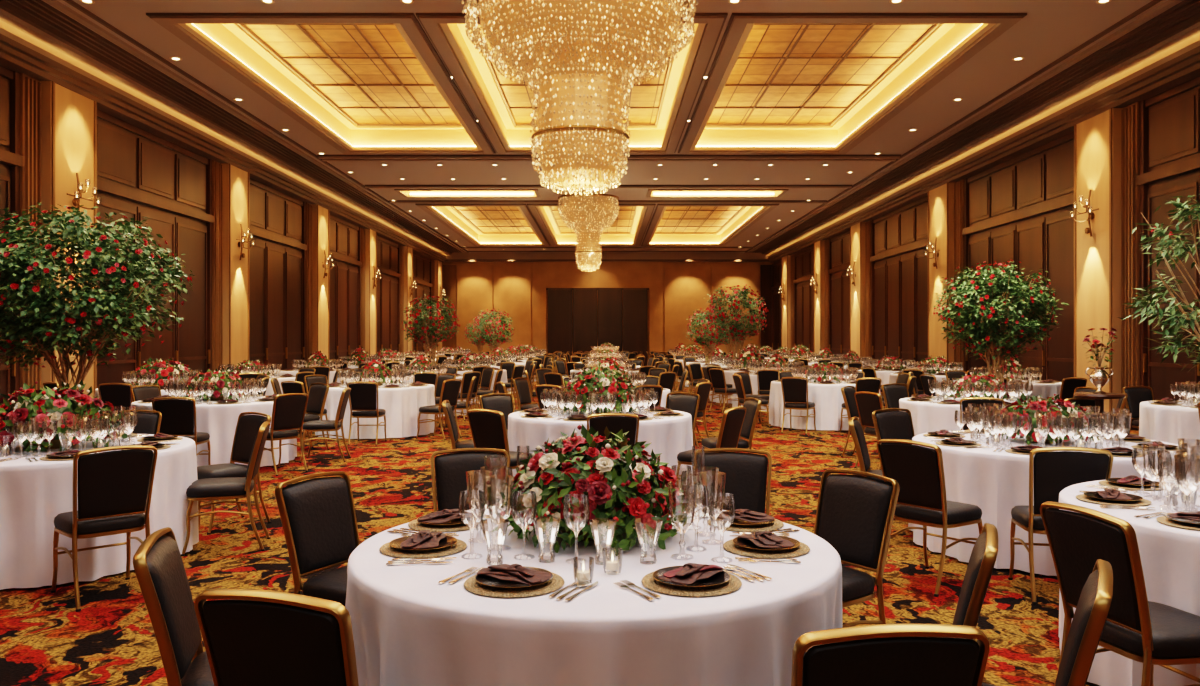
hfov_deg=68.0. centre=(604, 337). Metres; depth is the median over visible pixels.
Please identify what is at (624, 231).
coffer
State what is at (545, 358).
dining chair
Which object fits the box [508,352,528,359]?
place settings
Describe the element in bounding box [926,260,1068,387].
flowering tree
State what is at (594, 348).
tower
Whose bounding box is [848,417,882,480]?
dining chair
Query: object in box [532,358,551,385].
dining chair
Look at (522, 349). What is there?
flower centerpiece
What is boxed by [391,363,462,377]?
place settings
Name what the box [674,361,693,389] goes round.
dining chair
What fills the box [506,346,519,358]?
flower centerpiece
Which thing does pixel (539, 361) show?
dining chair
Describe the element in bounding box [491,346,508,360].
flower centerpiece
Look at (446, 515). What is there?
folded napkin
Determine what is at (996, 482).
banquet table
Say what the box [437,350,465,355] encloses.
place settings
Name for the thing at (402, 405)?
banquet table
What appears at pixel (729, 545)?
charger plate
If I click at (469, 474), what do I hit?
goblet
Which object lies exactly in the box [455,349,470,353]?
place settings
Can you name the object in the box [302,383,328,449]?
dining chair
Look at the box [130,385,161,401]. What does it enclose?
dining chair
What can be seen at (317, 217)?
pilaster
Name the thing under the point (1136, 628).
dining chair
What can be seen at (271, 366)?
place settings
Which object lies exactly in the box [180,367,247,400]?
flower centerpiece
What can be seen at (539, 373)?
dining chair
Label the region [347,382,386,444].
dining chair
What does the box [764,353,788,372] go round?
flower centerpiece
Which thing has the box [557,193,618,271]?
crystal chandelier
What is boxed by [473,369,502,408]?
dining chair
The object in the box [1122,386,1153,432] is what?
dining chair
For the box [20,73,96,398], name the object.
pilaster
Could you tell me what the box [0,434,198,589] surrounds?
banquet table
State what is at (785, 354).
place settings
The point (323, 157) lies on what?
ceiling beams
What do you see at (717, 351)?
flower centerpiece
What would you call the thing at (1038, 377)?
dining chair
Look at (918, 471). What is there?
dining chair
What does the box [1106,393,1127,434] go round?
dining chair
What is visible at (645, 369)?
dining chair
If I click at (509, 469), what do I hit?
wine glass
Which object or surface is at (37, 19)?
trim
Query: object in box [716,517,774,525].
dinner plate
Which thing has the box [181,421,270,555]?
dining chair
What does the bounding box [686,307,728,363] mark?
flowering tree
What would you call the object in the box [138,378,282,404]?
place settings
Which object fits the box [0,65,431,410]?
wall paneling
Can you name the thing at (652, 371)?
dining chair
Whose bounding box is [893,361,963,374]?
place settings
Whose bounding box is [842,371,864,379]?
dining chair
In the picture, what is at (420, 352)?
place settings
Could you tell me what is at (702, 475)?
goblet
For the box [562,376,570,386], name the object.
dining chair
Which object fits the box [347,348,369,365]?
flower centerpiece
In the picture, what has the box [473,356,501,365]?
place settings
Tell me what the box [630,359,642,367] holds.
dining chair
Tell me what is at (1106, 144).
pilaster
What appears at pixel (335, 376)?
dining chair
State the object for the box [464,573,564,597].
charger plate
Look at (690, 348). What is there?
flower centerpiece
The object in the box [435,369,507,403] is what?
banquet table
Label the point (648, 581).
charger plate
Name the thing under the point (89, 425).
place settings
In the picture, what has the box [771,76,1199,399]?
wall paneling
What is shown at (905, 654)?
dining chair
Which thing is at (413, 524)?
charger plate
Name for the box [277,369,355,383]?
banquet table
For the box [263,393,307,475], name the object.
dining chair
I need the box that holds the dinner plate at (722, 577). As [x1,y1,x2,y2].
[652,565,730,586]
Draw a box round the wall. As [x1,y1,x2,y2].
[443,262,773,362]
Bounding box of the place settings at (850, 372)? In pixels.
[775,366,858,383]
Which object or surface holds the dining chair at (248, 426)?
on the floor
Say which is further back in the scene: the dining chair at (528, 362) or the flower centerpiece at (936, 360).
the dining chair at (528, 362)
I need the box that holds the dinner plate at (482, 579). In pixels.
[475,566,553,587]
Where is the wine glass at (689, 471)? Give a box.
[671,465,691,519]
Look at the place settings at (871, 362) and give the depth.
20.51 m
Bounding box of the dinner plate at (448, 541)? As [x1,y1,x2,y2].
[389,535,457,550]
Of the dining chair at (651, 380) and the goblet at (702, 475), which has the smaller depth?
the goblet at (702, 475)
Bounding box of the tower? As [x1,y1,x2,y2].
[582,346,628,372]
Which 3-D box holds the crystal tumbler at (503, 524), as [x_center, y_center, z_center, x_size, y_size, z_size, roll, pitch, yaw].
[-0.365,0.679,2.961,0.096,0.140,0.097,0,0,-26]
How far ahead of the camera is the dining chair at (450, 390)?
13.23 m
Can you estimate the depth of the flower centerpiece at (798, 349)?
30.58 m
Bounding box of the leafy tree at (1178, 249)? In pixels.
[1118,195,1199,455]
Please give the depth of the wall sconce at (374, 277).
31.71 m
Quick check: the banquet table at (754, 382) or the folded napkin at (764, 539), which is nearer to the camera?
the folded napkin at (764, 539)
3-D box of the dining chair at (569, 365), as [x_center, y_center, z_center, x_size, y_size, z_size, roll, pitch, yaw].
[-0.691,1.056,22.870,0.436,0.894,0.550,0,0,26]
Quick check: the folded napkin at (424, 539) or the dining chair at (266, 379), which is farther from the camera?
the dining chair at (266, 379)
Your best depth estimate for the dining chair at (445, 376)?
15.31 m
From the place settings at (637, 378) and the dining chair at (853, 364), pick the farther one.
the dining chair at (853, 364)
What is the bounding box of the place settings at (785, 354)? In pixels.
[784,352,816,359]
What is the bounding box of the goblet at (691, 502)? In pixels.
[668,481,696,555]
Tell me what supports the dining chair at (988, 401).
on the floor
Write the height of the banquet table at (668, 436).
0.745 m
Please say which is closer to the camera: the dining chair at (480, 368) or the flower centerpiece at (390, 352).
the dining chair at (480, 368)
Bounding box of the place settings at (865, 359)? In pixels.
[831,356,872,366]
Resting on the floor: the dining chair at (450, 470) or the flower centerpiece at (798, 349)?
the dining chair at (450, 470)
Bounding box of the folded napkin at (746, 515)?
[718,509,774,522]
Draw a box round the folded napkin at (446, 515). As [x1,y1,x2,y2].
[418,509,473,523]
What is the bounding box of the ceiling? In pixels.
[0,0,1199,251]
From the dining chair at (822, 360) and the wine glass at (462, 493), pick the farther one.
the dining chair at (822, 360)
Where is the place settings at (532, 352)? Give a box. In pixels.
[519,351,534,357]
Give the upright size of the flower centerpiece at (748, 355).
0.582 m
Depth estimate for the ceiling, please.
15.70 m
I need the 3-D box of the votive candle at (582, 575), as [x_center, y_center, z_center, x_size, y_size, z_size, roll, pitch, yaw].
[-0.066,0.712,2.720,0.066,0.075,0.066,0,0,0]
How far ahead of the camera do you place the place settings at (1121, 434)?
6.09 m
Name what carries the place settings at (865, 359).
on the banquet table
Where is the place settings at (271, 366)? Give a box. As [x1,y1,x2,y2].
[218,364,295,378]
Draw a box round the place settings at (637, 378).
[557,371,665,389]
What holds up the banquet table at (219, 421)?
on the floor
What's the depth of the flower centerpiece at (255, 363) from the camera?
16.86 m
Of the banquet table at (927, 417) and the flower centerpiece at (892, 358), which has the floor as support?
the banquet table at (927, 417)
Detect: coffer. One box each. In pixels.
[146,13,495,153]
[415,204,549,246]
[416,13,727,153]
[527,204,655,246]
[641,204,778,246]
[678,13,1026,153]
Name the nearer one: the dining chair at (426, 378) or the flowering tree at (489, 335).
the dining chair at (426, 378)
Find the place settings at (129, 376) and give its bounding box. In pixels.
[122,370,202,389]
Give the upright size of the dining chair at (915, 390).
0.894 m
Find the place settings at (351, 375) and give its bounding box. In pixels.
[325,369,428,387]
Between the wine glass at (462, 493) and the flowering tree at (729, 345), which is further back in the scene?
the flowering tree at (729, 345)
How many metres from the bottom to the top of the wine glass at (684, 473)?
0.221 m
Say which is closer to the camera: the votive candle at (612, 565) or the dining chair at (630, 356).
the votive candle at (612, 565)
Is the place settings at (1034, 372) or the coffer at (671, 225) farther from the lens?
the coffer at (671, 225)
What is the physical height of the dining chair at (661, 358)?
0.894 m
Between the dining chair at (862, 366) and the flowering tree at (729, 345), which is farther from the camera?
the flowering tree at (729, 345)
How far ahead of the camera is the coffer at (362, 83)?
16.13 m
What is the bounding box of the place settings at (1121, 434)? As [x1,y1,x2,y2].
[923,402,1178,456]
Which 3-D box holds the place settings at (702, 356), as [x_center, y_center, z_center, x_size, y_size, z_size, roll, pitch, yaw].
[3.399,0.626,27.367,1.631,0.247,1.631,0,0,-33]
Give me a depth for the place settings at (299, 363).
20.56 m
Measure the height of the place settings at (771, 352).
0.247 m
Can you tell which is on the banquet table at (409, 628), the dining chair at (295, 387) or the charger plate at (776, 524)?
the charger plate at (776, 524)
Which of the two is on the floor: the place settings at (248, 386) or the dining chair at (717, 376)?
the dining chair at (717, 376)
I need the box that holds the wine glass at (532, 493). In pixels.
[511,491,536,556]
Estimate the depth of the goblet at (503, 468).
3.43 m
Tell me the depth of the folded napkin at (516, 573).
2.68 m
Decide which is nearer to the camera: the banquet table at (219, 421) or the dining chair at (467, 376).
the banquet table at (219, 421)
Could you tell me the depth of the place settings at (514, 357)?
27.13 m
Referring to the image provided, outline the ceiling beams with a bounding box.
[317,155,900,252]
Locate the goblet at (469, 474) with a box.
[466,470,492,540]
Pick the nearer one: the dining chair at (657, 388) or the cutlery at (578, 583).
the cutlery at (578, 583)
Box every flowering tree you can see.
[0,202,194,405]
[401,294,459,365]
[463,317,495,353]
[472,309,514,354]
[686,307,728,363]
[707,284,767,368]
[714,318,743,351]
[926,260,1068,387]
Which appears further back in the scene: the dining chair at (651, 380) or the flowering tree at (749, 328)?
the flowering tree at (749, 328)
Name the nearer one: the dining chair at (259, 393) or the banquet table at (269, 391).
the dining chair at (259, 393)
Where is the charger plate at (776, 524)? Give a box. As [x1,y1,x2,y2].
[707,519,783,531]
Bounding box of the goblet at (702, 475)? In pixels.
[699,471,725,541]
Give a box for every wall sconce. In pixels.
[67,173,100,218]
[236,224,254,259]
[322,250,333,277]
[372,267,381,288]
[410,277,416,296]
[778,283,784,299]
[810,273,817,293]
[846,262,855,285]
[924,237,939,268]
[1070,190,1098,236]
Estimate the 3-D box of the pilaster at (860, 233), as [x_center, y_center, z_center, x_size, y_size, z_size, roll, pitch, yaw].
[8.620,-1.170,30.000,0.359,5.340,2.000,0,0,0]
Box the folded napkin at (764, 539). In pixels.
[738,531,793,547]
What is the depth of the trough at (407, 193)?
27.50 m
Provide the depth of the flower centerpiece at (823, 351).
27.20 m
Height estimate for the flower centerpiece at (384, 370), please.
0.460 m
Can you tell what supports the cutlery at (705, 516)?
on the banquet table at (409, 628)
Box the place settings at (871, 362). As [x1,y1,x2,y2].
[858,359,913,370]
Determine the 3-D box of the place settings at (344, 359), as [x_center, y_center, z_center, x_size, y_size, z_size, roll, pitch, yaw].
[-6.633,0.626,24.040,1.631,0.247,1.631,0,0,42]
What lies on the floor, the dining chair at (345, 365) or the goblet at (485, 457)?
the dining chair at (345, 365)
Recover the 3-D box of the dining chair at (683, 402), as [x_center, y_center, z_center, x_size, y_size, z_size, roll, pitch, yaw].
[0.734,1.056,9.812,0.436,0.894,0.550,0,0,37]
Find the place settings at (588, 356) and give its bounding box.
[585,356,636,365]
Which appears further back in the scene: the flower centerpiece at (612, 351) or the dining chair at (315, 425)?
the flower centerpiece at (612, 351)
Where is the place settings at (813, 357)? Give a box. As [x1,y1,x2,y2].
[806,354,844,362]
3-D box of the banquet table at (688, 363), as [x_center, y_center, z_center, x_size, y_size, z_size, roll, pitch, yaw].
[3.395,1.123,27.369,1.818,0.745,1.835,0,0,-20]
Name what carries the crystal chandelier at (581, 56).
hanging from the ceiling
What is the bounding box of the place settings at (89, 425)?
[0,406,182,461]
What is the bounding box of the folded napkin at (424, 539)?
[400,530,445,548]
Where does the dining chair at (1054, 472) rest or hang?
on the floor
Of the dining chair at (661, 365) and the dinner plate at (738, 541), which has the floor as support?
the dining chair at (661, 365)
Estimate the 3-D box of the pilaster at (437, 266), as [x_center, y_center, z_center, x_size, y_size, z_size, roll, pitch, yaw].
[-8.419,-1.170,44.500,0.359,5.340,2.000,0,0,0]
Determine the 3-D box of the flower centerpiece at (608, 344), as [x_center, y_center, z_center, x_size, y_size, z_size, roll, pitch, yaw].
[0.092,0.471,40.596,0.935,0.622,0.926,0,0,14]
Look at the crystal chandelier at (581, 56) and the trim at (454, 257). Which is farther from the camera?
the trim at (454, 257)
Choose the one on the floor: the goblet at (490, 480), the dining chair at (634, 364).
the dining chair at (634, 364)
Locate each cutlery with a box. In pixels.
[386,533,458,564]
[387,513,498,533]
[438,567,597,600]
[613,564,771,599]
[694,510,799,533]
[730,532,800,562]
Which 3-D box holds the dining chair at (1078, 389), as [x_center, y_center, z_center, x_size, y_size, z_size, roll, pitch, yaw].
[5.758,1.056,10.993,0.550,0.894,0.436,0,0,-13]
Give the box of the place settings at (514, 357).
[489,354,524,362]
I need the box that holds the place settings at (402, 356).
[369,354,405,362]
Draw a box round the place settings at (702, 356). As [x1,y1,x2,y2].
[691,354,724,362]
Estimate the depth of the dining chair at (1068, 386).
13.79 m
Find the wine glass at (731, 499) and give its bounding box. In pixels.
[708,493,734,558]
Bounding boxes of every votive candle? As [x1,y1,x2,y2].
[573,556,593,584]
[602,547,622,574]
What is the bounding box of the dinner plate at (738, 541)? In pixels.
[732,535,800,550]
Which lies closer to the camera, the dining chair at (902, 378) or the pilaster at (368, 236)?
the dining chair at (902, 378)
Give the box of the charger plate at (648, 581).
[641,572,741,596]
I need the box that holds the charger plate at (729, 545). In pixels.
[723,539,809,557]
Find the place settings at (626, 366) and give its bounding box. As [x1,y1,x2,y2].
[575,359,638,370]
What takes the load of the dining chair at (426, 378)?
on the floor
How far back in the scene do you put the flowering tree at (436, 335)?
22.33 m
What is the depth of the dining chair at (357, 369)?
17.99 m
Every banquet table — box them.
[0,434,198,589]
[95,385,194,414]
[131,396,296,466]
[265,375,295,395]
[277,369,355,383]
[315,383,434,438]
[345,506,842,685]
[400,375,466,416]
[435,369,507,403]
[489,365,515,393]
[508,408,693,493]
[570,369,638,375]
[624,388,669,407]
[685,362,725,386]
[709,369,761,403]
[732,373,813,411]
[769,380,880,430]
[857,369,909,384]
[889,373,947,396]
[899,396,1060,435]
[908,430,1195,575]
[954,380,1061,400]
[1059,478,1199,685]
[1139,400,1199,447]
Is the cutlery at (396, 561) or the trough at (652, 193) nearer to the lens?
the cutlery at (396, 561)
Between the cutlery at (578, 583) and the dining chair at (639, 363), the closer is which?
the cutlery at (578, 583)
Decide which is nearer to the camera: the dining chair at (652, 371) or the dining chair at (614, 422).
the dining chair at (614, 422)
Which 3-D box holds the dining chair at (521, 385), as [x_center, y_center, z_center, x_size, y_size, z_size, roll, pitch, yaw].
[-1.085,1.056,13.693,0.550,0.894,0.436,0,0,23]
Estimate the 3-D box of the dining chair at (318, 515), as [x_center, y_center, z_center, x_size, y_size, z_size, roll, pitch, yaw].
[-1.086,1.056,3.884,0.550,0.894,0.436,0,0,26]
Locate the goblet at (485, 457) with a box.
[484,456,507,515]
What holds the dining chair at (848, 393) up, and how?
on the floor
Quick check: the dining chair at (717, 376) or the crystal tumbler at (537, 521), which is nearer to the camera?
the crystal tumbler at (537, 521)
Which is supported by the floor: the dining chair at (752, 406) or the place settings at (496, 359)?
the dining chair at (752, 406)
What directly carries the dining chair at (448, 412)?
on the floor
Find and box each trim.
[0,0,468,261]
[439,252,775,261]
[745,0,1199,262]
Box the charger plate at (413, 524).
[408,519,479,531]
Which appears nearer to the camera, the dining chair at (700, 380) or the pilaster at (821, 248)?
the dining chair at (700, 380)
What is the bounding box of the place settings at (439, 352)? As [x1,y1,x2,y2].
[416,351,451,357]
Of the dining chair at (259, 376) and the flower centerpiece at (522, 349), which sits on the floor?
the dining chair at (259, 376)
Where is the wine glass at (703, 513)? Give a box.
[684,485,708,547]
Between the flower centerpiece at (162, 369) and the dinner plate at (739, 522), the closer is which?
the dinner plate at (739, 522)
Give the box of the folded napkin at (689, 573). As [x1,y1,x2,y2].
[658,563,723,584]
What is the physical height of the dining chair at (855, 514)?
0.894 m
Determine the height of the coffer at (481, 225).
0.670 m
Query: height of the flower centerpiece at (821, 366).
0.388 m
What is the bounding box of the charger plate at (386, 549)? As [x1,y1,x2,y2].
[379,539,466,557]
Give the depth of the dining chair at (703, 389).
12.39 m
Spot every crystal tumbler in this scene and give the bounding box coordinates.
[480,518,508,564]
[533,516,560,562]
[589,518,617,564]
[634,518,662,563]
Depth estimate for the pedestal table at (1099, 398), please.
8.95 m
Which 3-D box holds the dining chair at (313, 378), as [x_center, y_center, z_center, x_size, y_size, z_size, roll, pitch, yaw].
[-4.628,1.056,14.683,0.550,0.894,0.436,0,0,37]
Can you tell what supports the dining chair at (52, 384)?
on the floor
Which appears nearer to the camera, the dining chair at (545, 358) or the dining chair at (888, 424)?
the dining chair at (888, 424)
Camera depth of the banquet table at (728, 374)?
20.25 m
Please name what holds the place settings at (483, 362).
on the banquet table at (504, 374)
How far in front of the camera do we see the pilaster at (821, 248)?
34.90 m
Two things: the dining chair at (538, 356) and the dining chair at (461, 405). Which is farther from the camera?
the dining chair at (538, 356)
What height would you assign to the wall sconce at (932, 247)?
0.821 m
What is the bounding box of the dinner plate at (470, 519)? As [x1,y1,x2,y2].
[416,515,476,525]
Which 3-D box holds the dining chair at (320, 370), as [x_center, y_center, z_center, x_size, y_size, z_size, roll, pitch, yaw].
[-6.286,1.056,19.534,0.436,0.894,0.550,0,0,-23]
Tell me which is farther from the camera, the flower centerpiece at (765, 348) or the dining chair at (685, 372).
the flower centerpiece at (765, 348)
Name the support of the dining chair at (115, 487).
on the floor
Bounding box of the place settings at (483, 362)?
[442,359,502,370]
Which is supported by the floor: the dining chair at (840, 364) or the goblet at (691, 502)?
the dining chair at (840, 364)
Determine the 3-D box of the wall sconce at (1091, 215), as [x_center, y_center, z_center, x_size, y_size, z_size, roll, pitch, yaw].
[8.353,-2.168,15.467,0.245,0.821,0.672,0,0,0]
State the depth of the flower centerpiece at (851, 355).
23.90 m
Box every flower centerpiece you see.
[0,380,129,451]
[129,357,192,386]
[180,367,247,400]
[234,359,270,375]
[305,350,329,367]
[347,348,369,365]
[361,359,392,385]
[375,348,402,361]
[404,350,419,358]
[406,355,433,373]
[440,347,456,354]
[457,352,475,369]
[473,352,493,364]
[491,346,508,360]
[491,424,689,555]
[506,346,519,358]
[517,344,527,353]
[523,344,535,355]
[560,364,636,416]
[594,355,622,365]
[595,357,627,381]
[596,346,617,357]
[597,342,616,350]
[675,343,685,350]
[681,343,700,355]
[692,349,706,359]
[706,347,724,361]
[723,351,736,364]
[736,347,762,369]
[744,343,759,352]
[758,346,773,355]
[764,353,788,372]
[774,346,789,355]
[788,344,811,358]
[805,361,845,381]
[817,347,834,360]
[842,351,860,365]
[875,355,905,369]
[916,355,954,373]
[946,371,1009,399]
[989,393,1102,444]
[990,357,1024,381]
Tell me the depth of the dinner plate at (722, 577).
2.70 m
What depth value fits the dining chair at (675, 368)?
20.40 m
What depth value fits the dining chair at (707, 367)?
19.71 m
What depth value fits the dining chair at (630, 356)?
36.42 m
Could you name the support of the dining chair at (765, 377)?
on the floor
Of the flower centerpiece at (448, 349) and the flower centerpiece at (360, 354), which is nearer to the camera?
the flower centerpiece at (360, 354)
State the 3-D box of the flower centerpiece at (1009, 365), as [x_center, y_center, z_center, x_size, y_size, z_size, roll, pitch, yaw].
[6.898,0.518,15.304,0.593,0.506,0.586,0,0,22]
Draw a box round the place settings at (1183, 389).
[1148,381,1199,407]
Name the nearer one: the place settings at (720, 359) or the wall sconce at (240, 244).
the wall sconce at (240, 244)
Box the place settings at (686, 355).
[677,352,702,359]
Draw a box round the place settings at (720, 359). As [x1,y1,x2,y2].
[701,356,730,365]
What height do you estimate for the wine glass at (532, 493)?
0.221 m
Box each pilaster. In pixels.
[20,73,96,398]
[212,160,249,375]
[306,202,329,363]
[361,227,376,356]
[400,245,412,353]
[432,260,442,350]
[781,254,793,348]
[814,239,828,353]
[850,220,870,362]
[928,179,963,371]
[1074,101,1139,429]
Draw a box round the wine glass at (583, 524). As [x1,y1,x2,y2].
[563,494,589,561]
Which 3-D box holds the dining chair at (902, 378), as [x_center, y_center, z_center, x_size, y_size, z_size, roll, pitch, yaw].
[5.006,1.056,15.569,0.550,0.894,0.436,0,0,-9]
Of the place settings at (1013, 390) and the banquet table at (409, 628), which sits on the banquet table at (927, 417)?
the place settings at (1013, 390)
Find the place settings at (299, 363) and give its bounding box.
[281,359,351,370]
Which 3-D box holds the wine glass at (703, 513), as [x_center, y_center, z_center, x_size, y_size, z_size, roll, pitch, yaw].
[0.324,0.638,3.160,0.088,0.221,0.091,0,0,-3]
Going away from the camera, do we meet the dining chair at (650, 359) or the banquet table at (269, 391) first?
the banquet table at (269, 391)
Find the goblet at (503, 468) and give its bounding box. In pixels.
[481,466,505,531]
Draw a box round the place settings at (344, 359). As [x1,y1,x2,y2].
[338,356,385,366]
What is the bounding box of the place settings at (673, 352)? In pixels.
[668,350,679,355]
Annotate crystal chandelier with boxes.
[461,0,697,194]
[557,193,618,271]
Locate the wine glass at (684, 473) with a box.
[681,470,701,526]
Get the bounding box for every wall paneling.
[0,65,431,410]
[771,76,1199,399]
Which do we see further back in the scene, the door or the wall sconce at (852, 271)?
the door
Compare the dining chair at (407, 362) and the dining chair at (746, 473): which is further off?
the dining chair at (407, 362)
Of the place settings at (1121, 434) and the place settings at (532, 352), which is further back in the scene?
the place settings at (532, 352)
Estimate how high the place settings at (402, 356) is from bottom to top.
0.247 m
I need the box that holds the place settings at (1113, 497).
[1075,438,1199,530]
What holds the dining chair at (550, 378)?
on the floor
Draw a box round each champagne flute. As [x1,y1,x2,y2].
[516,446,528,512]
[692,446,704,513]
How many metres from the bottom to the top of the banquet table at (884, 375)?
0.745 m
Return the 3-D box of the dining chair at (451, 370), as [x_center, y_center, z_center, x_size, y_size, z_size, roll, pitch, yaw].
[-3.393,1.056,18.733,0.436,0.894,0.550,0,0,11]
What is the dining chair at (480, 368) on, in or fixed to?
on the floor
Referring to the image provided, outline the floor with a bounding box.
[0,371,1138,685]
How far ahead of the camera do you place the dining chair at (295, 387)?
12.68 m
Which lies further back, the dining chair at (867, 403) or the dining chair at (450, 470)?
the dining chair at (867, 403)
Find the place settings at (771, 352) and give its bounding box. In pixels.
[764,351,789,357]
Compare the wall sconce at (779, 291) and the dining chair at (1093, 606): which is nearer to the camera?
the dining chair at (1093, 606)
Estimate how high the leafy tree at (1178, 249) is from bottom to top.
2.839 m
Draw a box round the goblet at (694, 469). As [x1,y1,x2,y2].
[693,467,718,533]
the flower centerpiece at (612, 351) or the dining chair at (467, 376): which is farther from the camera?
the flower centerpiece at (612, 351)
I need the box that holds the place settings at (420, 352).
[402,352,435,359]
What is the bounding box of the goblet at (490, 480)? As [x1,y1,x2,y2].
[486,475,513,547]
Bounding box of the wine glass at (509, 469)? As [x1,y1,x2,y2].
[492,467,512,521]
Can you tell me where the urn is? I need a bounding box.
[1082,328,1116,393]
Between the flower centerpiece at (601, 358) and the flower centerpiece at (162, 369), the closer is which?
the flower centerpiece at (162, 369)
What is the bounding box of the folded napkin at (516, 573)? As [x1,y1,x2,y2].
[477,564,551,584]
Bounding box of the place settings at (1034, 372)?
[956,366,1056,383]
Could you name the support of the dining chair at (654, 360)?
on the floor
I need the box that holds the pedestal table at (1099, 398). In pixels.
[1074,392,1124,431]
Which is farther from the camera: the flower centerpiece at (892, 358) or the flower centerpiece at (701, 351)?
the flower centerpiece at (701, 351)
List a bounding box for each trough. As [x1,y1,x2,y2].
[394,189,540,197]
[646,189,788,197]
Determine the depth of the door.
46.24 m
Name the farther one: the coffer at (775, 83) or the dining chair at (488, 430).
the coffer at (775, 83)
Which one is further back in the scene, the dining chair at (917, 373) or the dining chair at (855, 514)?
the dining chair at (917, 373)
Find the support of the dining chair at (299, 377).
on the floor
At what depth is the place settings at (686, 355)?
30.50 m
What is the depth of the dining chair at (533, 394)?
16.73 m
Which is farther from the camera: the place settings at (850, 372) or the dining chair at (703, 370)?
the dining chair at (703, 370)
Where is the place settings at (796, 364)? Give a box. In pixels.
[743,361,803,374]
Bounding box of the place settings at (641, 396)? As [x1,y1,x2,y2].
[516,387,683,420]
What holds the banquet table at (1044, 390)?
on the floor
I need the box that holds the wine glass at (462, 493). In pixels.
[459,490,484,556]
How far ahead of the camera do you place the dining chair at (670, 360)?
26.72 m
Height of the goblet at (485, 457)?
0.254 m
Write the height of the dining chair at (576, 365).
0.894 m
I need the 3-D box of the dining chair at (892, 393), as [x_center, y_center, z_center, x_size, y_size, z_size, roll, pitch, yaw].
[3.993,1.056,11.741,0.436,0.894,0.550,0,0,-24]
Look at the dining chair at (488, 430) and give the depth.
7.64 m
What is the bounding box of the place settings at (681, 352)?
[674,351,692,357]
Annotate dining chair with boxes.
[43,382,59,392]
[51,445,157,611]
[98,383,132,415]
[117,410,161,433]
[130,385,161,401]
[133,527,213,685]
[152,397,210,464]
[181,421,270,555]
[194,589,358,685]
[197,412,270,534]
[233,382,264,395]
[237,373,262,381]
[257,375,269,379]
[261,377,269,395]
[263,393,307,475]
[270,378,307,436]
[275,471,359,605]
[281,381,329,440]
[295,371,314,393]
[298,368,315,373]
[299,387,350,462]
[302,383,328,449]
[304,375,327,393]
[310,366,329,383]
[331,362,347,368]
[333,369,338,381]
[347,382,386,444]
[351,368,364,371]
[386,362,399,372]
[404,360,411,366]
[413,372,436,419]
[416,379,461,439]
[431,448,508,511]
[435,373,455,423]
[436,356,446,366]
[438,367,457,373]
[440,376,476,432]
[442,400,474,452]
[444,371,480,420]
[467,409,532,477]
[471,367,494,408]
[472,366,490,388]
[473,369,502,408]
[479,393,513,435]
[496,382,522,411]
[498,365,524,404]
[501,362,514,397]
[511,363,534,400]
[513,377,538,409]
[522,360,533,391]
[522,361,536,388]
[523,358,541,382]
[525,370,537,403]
[532,356,551,382]
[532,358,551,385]
[535,355,544,363]
[535,368,552,386]
[535,385,561,408]
[544,373,562,386]
[546,365,554,372]
[554,360,567,375]
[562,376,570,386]
[566,362,580,375]
[571,356,580,361]
[573,363,586,369]
[587,413,639,449]
[628,353,634,358]
[628,362,635,368]
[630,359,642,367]
[632,385,662,407]
[635,376,659,385]
[637,356,644,365]
[639,366,655,375]
[647,357,653,365]
[648,368,666,377]
[651,358,658,365]
[656,356,675,381]
[657,363,670,371]
[659,372,675,394]
[665,392,699,448]
[668,358,687,385]
[672,365,678,390]
[672,370,687,394]
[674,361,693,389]
[675,355,684,359]
[676,406,746,487]
[684,357,695,367]
[685,364,710,402]
[689,363,702,388]
[694,382,711,447]
[695,448,771,514]
[696,379,709,437]
[700,366,728,408]
[701,398,760,453]
[706,366,732,406]
[709,368,740,412]
[732,374,770,427]
[734,372,768,422]
[757,370,778,414]
[778,371,792,379]
[781,377,815,433]
[791,623,989,685]
[794,359,808,366]
[814,469,899,627]
[818,359,830,363]
[827,362,843,370]
[839,377,880,431]
[841,386,876,456]
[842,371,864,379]
[848,362,862,367]
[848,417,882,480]
[854,391,883,469]
[861,366,888,395]
[862,368,882,395]
[872,408,913,469]
[877,439,982,596]
[881,373,910,408]
[881,383,908,410]
[883,376,916,408]
[902,369,923,396]
[908,372,939,396]
[920,374,936,395]
[945,370,966,380]
[952,523,997,639]
[960,397,1004,429]
[982,559,1112,685]
[1008,447,1113,604]
[1016,371,1040,379]
[1040,501,1199,685]
[1060,377,1086,401]
[1063,397,1094,416]
[1073,387,1096,399]
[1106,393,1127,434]
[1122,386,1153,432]
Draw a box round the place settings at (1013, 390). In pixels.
[907,378,1048,404]
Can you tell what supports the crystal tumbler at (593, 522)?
on the banquet table at (409, 628)
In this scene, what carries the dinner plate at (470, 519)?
on the charger plate at (413, 524)
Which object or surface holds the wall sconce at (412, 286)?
attached to the pilaster at (406, 253)
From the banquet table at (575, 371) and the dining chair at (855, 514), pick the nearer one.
the dining chair at (855, 514)
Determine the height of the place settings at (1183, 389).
0.247 m
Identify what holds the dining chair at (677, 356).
on the floor
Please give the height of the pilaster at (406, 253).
5.340 m
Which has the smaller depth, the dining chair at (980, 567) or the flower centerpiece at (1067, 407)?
the dining chair at (980, 567)
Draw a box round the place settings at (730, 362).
[719,359,767,370]
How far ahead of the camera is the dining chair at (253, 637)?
2.14 m
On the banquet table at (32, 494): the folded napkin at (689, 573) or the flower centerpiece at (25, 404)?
the flower centerpiece at (25, 404)
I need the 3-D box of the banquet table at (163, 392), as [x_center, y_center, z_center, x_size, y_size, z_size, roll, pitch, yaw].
[-6.745,1.123,13.600,1.872,0.745,1.838,0,0,-41]
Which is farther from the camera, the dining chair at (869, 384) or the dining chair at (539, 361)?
the dining chair at (539, 361)
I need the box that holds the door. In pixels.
[546,288,648,365]

